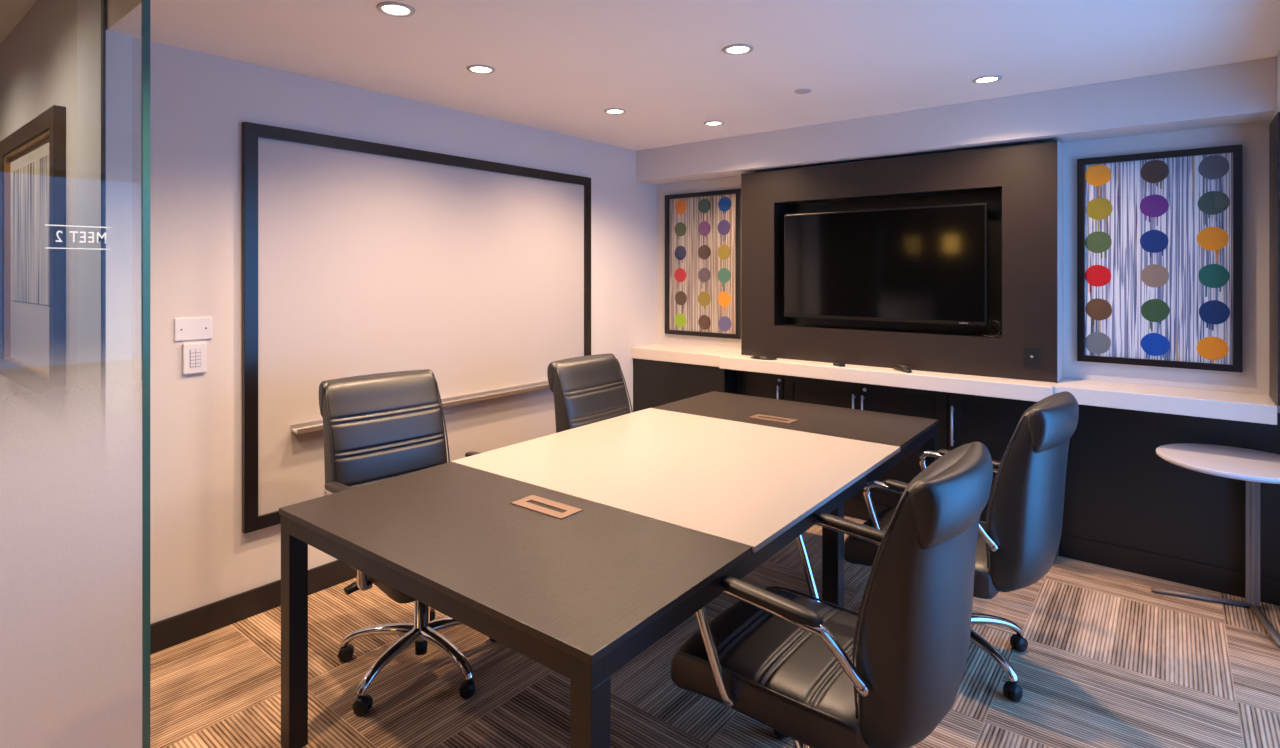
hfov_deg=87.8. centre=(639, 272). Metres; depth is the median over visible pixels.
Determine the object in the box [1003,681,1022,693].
hood
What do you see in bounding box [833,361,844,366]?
adapter
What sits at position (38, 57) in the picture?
wall
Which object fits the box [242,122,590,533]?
whiteboard
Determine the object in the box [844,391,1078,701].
office chair
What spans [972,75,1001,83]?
recessed light
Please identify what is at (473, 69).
diffuser
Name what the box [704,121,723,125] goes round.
recessed light
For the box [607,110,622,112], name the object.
diffuser
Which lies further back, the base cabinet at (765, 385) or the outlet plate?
the base cabinet at (765, 385)
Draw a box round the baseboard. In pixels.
[150,560,356,653]
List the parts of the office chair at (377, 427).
armrest, arm frame, lever, leg, seat, backrest, leg, leg, leg, leg, armrest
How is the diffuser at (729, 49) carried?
attached to the recessed light at (734, 49)
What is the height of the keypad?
0.124 m
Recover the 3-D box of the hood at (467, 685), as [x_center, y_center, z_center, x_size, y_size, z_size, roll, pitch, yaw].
[-0.607,1.446,2.341,0.054,0.045,0.043,0,0,-12]
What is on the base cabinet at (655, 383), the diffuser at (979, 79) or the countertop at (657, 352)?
the countertop at (657, 352)
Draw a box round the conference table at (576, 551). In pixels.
[279,391,938,747]
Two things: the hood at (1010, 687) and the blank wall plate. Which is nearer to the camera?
the hood at (1010, 687)
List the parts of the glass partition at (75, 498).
glass pane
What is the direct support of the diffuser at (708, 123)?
attached to the recessed light at (708, 123)
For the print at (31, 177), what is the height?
0.690 m
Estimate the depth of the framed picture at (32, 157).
3.22 m
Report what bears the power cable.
attached to the panel at (1021, 185)
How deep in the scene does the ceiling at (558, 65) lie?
2.70 m
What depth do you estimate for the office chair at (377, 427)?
2.62 m
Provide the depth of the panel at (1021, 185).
3.73 m
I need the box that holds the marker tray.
[291,381,549,433]
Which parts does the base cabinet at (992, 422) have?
handle, door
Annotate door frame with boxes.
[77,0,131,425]
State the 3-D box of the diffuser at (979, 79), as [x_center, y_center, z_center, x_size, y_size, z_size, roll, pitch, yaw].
[1.629,-0.907,3.124,0.088,0.002,0.088,0,0,-16]
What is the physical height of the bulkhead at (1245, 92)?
0.226 m
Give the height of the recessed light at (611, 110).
0.006 m
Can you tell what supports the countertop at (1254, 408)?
attached to the wall at (1254, 137)
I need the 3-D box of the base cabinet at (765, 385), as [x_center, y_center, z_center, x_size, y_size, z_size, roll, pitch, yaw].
[0.831,1.062,4.490,0.358,0.855,0.188,0,0,39]
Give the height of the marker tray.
0.032 m
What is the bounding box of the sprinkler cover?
[795,89,810,93]
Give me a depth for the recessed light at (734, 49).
2.71 m
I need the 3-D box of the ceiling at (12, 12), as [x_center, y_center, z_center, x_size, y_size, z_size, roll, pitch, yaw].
[-3.997,-1.380,2.699,4.640,0.100,2.180,0,0,39]
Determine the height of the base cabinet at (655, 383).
0.855 m
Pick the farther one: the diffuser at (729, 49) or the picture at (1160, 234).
the picture at (1160, 234)
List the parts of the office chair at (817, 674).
seat, armrest, arm frame, leg, arm frame, armrest, backrest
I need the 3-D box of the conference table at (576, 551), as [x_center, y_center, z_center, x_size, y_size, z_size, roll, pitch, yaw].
[0.186,1.113,2.717,1.327,0.754,2.607,0,0,38]
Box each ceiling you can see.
[0,0,36,43]
[107,0,1279,150]
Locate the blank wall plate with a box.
[174,317,211,340]
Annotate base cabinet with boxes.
[633,358,735,411]
[736,370,783,399]
[784,375,947,520]
[948,393,1056,563]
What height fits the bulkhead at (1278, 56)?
0.243 m
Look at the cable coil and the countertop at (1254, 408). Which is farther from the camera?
the cable coil
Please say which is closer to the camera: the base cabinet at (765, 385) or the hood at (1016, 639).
the hood at (1016, 639)
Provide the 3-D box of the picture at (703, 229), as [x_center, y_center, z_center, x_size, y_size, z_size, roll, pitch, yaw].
[0.454,-0.061,4.892,0.654,1.057,0.033,0,0,39]
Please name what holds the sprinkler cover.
attached to the ceiling at (558, 65)
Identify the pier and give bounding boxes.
[1269,112,1279,405]
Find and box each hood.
[337,643,353,657]
[352,694,372,708]
[459,678,474,692]
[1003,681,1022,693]
[1010,634,1027,644]
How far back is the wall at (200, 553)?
2.81 m
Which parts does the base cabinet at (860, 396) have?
door, handle, handle, door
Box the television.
[784,203,987,325]
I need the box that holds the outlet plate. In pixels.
[1024,346,1039,366]
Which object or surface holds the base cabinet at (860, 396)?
on the floor
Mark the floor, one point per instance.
(1109, 660)
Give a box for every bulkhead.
[636,57,1276,184]
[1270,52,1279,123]
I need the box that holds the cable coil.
[751,356,776,359]
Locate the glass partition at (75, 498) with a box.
[0,0,149,747]
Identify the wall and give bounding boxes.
[0,0,138,433]
[139,38,656,623]
[657,121,1279,554]
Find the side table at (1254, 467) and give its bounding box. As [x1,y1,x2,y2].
[1150,443,1279,647]
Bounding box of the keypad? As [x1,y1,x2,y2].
[183,342,206,373]
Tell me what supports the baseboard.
attached to the wall at (200, 553)
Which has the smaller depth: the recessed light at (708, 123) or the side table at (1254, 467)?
the side table at (1254, 467)
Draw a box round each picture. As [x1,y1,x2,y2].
[0,105,65,402]
[665,189,740,338]
[1077,144,1242,372]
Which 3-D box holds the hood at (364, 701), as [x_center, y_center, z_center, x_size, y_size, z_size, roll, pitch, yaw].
[-0.938,1.446,2.252,0.054,0.045,0.043,0,0,12]
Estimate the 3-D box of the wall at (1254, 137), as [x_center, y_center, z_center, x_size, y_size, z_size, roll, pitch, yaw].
[1.810,0.291,3.906,4.200,2.398,0.120,0,0,39]
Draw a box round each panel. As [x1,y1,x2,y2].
[741,140,1062,382]
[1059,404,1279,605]
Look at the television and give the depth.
3.86 m
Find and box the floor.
[150,516,1279,747]
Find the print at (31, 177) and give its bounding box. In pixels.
[13,155,48,304]
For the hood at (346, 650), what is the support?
attached to the office chair at (377, 427)
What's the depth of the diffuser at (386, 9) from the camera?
2.29 m
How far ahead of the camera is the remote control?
3.71 m
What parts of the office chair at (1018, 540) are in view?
armrest, seat, arm frame, arm frame, armrest, leg, leg, backrest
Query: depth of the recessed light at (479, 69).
2.97 m
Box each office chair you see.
[319,369,495,715]
[547,353,632,432]
[671,442,992,747]
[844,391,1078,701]
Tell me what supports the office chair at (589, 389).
on the floor
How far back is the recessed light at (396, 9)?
2.29 m
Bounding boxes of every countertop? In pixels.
[632,344,740,366]
[719,353,1057,401]
[1054,378,1276,424]
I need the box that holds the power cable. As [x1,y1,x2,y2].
[976,320,1000,336]
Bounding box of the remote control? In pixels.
[893,365,911,372]
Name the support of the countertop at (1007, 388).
on the base cabinet at (860, 396)
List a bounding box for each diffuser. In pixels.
[382,5,408,13]
[471,67,490,71]
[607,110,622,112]
[707,122,720,124]
[727,47,748,52]
[977,77,996,81]
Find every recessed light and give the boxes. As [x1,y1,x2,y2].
[376,2,414,16]
[466,65,494,73]
[604,108,625,113]
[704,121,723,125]
[722,44,753,54]
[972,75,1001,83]
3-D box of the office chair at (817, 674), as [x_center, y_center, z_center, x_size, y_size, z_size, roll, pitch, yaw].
[0.514,0.971,1.800,0.764,1.038,0.640,0,0,40]

